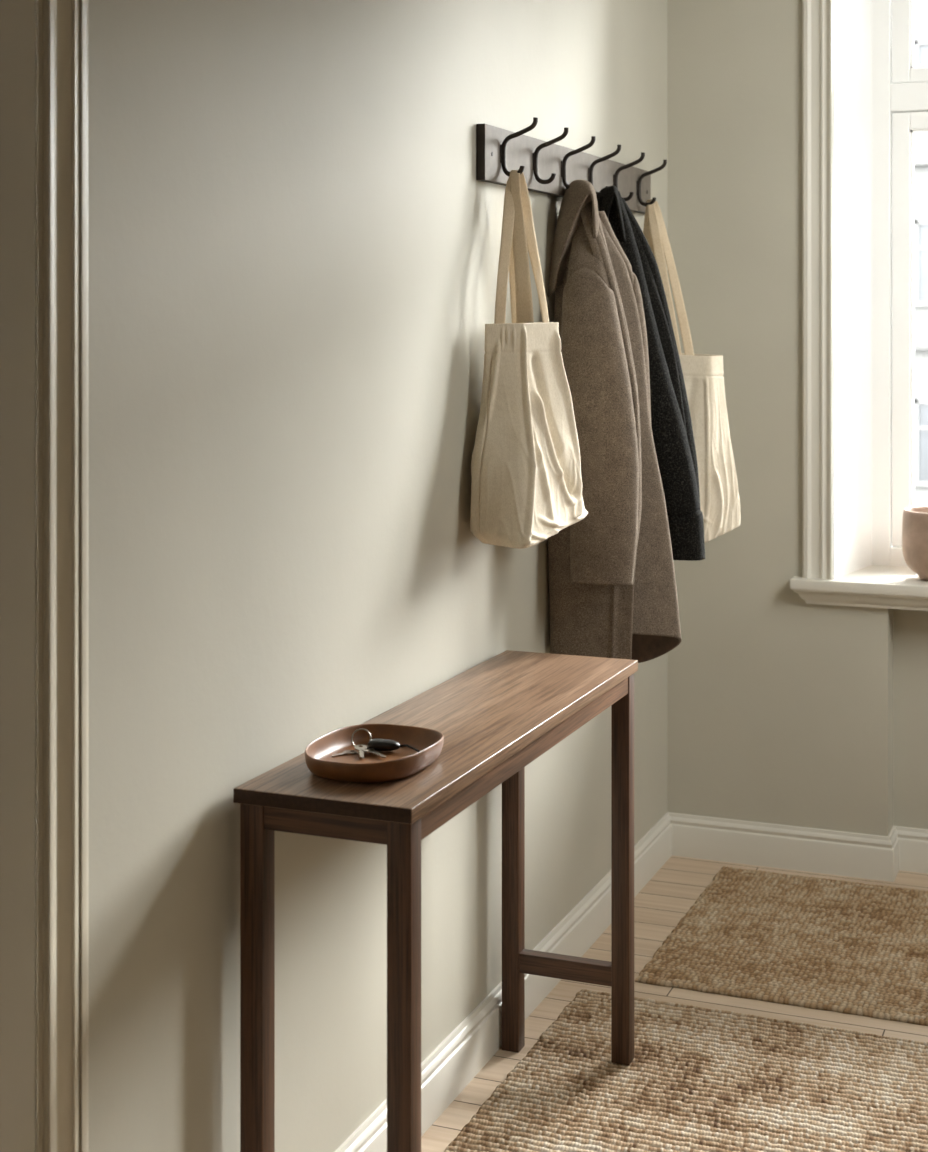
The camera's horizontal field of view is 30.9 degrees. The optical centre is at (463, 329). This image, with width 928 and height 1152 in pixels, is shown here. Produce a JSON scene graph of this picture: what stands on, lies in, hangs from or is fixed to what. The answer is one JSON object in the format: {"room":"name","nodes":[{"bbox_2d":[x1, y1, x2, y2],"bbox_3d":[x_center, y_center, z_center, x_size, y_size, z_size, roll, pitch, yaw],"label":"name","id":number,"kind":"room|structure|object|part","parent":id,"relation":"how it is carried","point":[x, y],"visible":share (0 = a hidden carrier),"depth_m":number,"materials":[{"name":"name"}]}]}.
{"room":"home entryway","nodes":[
{"label":"home entryway","id":0,"kind":"room"},
{"bbox_2d":[88,0,666,1151],"bbox_3d":[-0.531,-0.025,2.262,0.160,3.050,6.400,0,0,22],"label":"wall","id":1,"kind":"structure","parent":0,"point":[294,237],"depth_m":2.70,"materials":[{"name":"beige paint"}]},
{"bbox_2d":[0,0,35,1151],"bbox_3d":[-0.760,0.440,1.685,0.166,2.120,0.859,0,0,22],"label":"trim","id":2,"kind":"structure","parent":1,"relation":"attached to","point":[17,17],"depth_m":2.06,"materials":[{"name":"white paint"}]},
{"bbox_2d":[36,0,87,1151],"bbox_3d":[-0.675,0.382,1.651,0.028,2.237,1.093,0,0,22],"label":"trim","id":3,"kind":"structure","parent":1,"relation":"attached to","point":[61,25],"depth_m":2.08,"materials":[{"name":"paint"}]},
{"bbox_2d":[335,812,671,1151],"bbox_3d":[0.059,1.442,3.488,0.018,0.117,2.851,0,0,22],"label":"baseboard","id":4,"kind":"structure","parent":1,"relation":"attached to","point":[467,1049],"depth_m":3.47,"materials":[{"name":"white paint"}]},
{"bbox_2d":[476,117,666,213],"bbox_3d":[0.305,-0.378,3.986,0.101,0.143,1.249,0,0,22],"label":"coat rack","id":5,"kind":"object","parent":1,"relation":"attached to","point":[549,168],"visible":0.93,"depth_m":3.79,"materials":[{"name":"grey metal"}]},
{"bbox_2d":[470,170,587,548],"bbox_3d":[0.137,0.048,3.436,0.167,0.763,0.350,0,0,25],"label":"tote bag","id":6,"kind":"object","parent":5,"relation":"hanging from","point":[526,484],"visible":1,"depth_m":3.38,"materials":[{"name":"fabric"}]},
{"bbox_3d":[0.096,-0.158,3.479,0.032,0.340,0.181,0,0,14],"label":"handle","id":7,"kind":"part","parent":6,"relation":"part of","materials":[{"name":"fabric"}]},
{"bbox_3d":[0.130,-0.160,3.474,0.075,0.346,0.092,0,0,22],"label":"handle","id":8,"kind":"part","parent":6,"relation":"part of","materials":[{"name":"fabric"}]},
{"bbox_2d":[548,180,681,662],"bbox_3d":[0.321,0.216,3.816,0.316,1.125,0.262,0,0,22],"label":"coat","id":9,"kind":"object","parent":5,"relation":"hanging from","point":[613,589],"visible":0.87,"depth_m":3.75,"materials":[{"name":"beige fabric"}]},
{"bbox_2d":[596,185,704,560],"bbox_3d":[0.441,0.096,4.037,0.305,0.885,0.177,0,0,22],"label":"coat","id":10,"kind":"object","parent":5,"relation":"hanging from","point":[671,423],"visible":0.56,"depth_m":3.95,"materials":[{"name":"grey fabric"}]},
{"bbox_2d":[643,200,740,542],"bbox_3d":[0.581,0.104,4.386,0.266,0.897,0.202,0,0,22],"label":"tote bag","id":11,"kind":"object","parent":5,"relation":"hanging from","point":[702,373],"visible":0.47,"depth_m":4.34,"materials":[{"name":"fabric"}]},
{"bbox_3d":[0.516,-0.129,4.413,0.042,0.424,0.165,0,0,-23],"label":"handle","id":12,"kind":"part","parent":11,"relation":"part of","materials":[{"name":"fabric"}]},
{"bbox_3d":[0.547,-0.133,4.428,0.139,0.425,0.068,0,0,22],"label":"handle","id":13,"kind":"part","parent":11,"relation":"part of","materials":[{"name":"fabric"}]},
{"bbox_2d":[421,856,927,1151],"bbox_3d":[0.499,1.525,1.794,2.500,0.050,6.300,0,0,22],"label":"floor","id":14,"kind":"structure","parent":0,"point":[661,904],"depth_m":3.77,"materials":[{"name":"brown wood"}]},
{"bbox_2d":[233,650,637,1151],"bbox_3d":[0.008,1.087,2.952,0.288,0.825,1.151,0,0,22],"label":"console table","id":15,"kind":"object","parent":14,"relation":"on","point":[497,716],"visible":0.99,"depth_m":2.63,"materials":[{"name":"brown wood"}]},
{"bbox_3d":[-0.306,1.099,2.490,0.038,0.803,0.038,0,0,22],"label":"leg","id":16,"kind":"part","parent":15,"relation":"part of","materials":[{"name":"brown wood"}]},
{"bbox_2d":[305,724,443,782],"bbox_3d":[-0.137,0.656,2.602,0.186,0.037,0.253,0,0,22],"label":"oval dish","id":17,"kind":"object","parent":15,"relation":"on","point":[403,762],"visible":0.94,"depth_m":2.61,"materials":[{"name":"brown ceramic"}]},
{"bbox_2d":[332,728,419,758],"bbox_3d":[-0.136,0.651,2.635,0.125,0.032,0.080,0,0,22],"label":"bunch","id":18,"kind":"object","parent":17,"relation":"in","point":[374,745],"visible":1,"depth_m":2.65,"materials":[{"name":"metal"}]},
{"bbox_3d":[-0.086,1.099,2.401,0.038,0.803,0.038,0,0,22],"label":"leg","id":19,"kind":"part","parent":15,"relation":"part of","materials":[{"name":"brown wood"}]},
{"bbox_3d":[0.103,1.099,3.506,0.038,0.803,0.038,0,0,22],"label":"leg","id":20,"kind":"part","parent":15,"relation":"part of","materials":[{"name":"brown wood"}]},
{"bbox_3d":[0.324,1.092,3.417,0.038,0.790,0.038,0,0,22],"label":"leg","id":21,"kind":"part","parent":15,"relation":"part of","materials":[{"name":"brown wood"}]},
{"bbox_2d":[444,989,927,1151],"bbox_3d":[0.579,1.493,2.959,1.221,0.013,1.326,0,0,22],"label":"jute rug","id":22,"kind":"object","parent":14,"relation":"on","point":[697,1079],"visible":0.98,"depth_m":3.29,"materials":[{"name":"beige wicker"}]},
{"bbox_2d":[635,866,927,1025],"bbox_3d":[1.213,1.493,4.000,1.423,0.013,0.877,0,0,22],"label":"jute rug","id":23,"kind":"object","parent":14,"relation":"on","point":[860,949],"visible":1,"depth_m":4.05,"materials":[{"name":"brown wicker"}]},
{"bbox_2d":[667,0,927,835],"bbox_3d":[1.728,-0.025,4.577,2.300,3.050,0.417,0,0,22],"label":"wall","id":24,"kind":"structure","parent":0,"point":[782,709],"depth_m":4.71,"materials":[{"name":"beige paint"}]},
{"bbox_2d":[668,812,927,881],"bbox_3d":[1.667,1.442,4.425,2.300,0.117,0.125,0,0,22],"label":"baseboard","id":25,"kind":"structure","parent":24,"relation":"attached to","point":[849,854],"depth_m":4.66,"materials":[{"name":"white paint"}]},
{"bbox_2d":[802,0,832,579],"bbox_3d":[1.646,-0.345,4.374,1.524,2.075,0.022,0,0,22],"label":"trim","id":26,"kind":"structure","parent":24,"relation":"attached to","point":[817,15],"depth_m":4.64,"materials":[{"name":"white paint"}]},
{"bbox_2d":[833,0,871,578],"bbox_3d":[1.708,-0.304,4.526,1.358,1.992,0.327,0,0,22],"label":"window reveal","id":27,"kind":"structure","parent":24,"relation":"attached to","point":[852,19],"depth_m":4.75,"materials":[{"name":"white paint"}]},
{"bbox_2d":[790,565,927,610],"bbox_3d":[1.703,0.724,4.516,1.576,0.073,0.390,0,0,22],"label":"window sill","id":28,"kind":"structure","parent":24,"relation":"attached to","point":[873,586],"depth_m":4.58,"materials":[{"name":"white paint"}]},
{"bbox_2d":[902,506,927,580],"bbox_3d":[1.318,0.591,4.617,0.219,0.191,0.219,0,0,22],"label":"planter pot","id":29,"kind":"object","parent":28,"relation":"on","point":[915,519],"visible":1,"depth_m":4.57,"materials":[{"name":"ceramic"}]},
{"bbox_2d":[872,0,927,566],"bbox_3d":[1.785,-0.300,4.720,1.260,2.000,0.090,0,0,22],"label":"window","id":30,"kind":"structure","parent":24,"relation":"in","point":[899,87],"depth_m":4.90,"materials":[{"name":"white paint"}]},
{"bbox_3d":[1.503,-0.979,4.825,0.527,0.516,0.050,0,0,22],"label":"sash","id":31,"kind":"part","parent":30,"relation":"part of","materials":[{"name":"white paint"}]},
{"bbox_3d":[1.503,-0.001,4.825,0.527,1.266,0.050,0,0,22],"label":"sash","id":32,"kind":"part","parent":30,"relation":"part of","materials":[{"name":"white paint"}]},
{"label":"outside","id":33,"kind":"structure","parent":0,"visible":0},
{"bbox_3d":[11.090,10.600,30.894,120.000,0.200,54.400,0,0,22],"label":"ground","id":34,"kind":"structure","parent":33,"visible":0},
{"bbox_2d":[914,0,927,506],"bbox_3d":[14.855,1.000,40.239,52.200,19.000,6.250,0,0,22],"label":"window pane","id":35,"kind":"structure","parent":34,"relation":"on","point":[920,6],"depth_m":38.83,"materials":[{"name":"glass"}]},
{"bbox_3d":[11.066,-5.725,38.650,1.200,1.850,0.030,0,0,22],"label":"facade pane","id":36,"kind":"part","parent":35,"relation":"part of","materials":[{"name":"glass"}]},
{"bbox_3d":[11.066,-1.575,38.650,1.200,1.850,0.030,0,0,22],"label":"facade pane","id":37,"kind":"part","parent":35,"relation":"part of","materials":[{"name":"glass"}]},
{"bbox_3d":[11.066,2.575,38.650,1.200,1.850,0.030,0,0,22],"label":"facade pane","id":38,"kind":"part","parent":35,"relation":"part of","materials":[{"name":"glass"}]}
]}

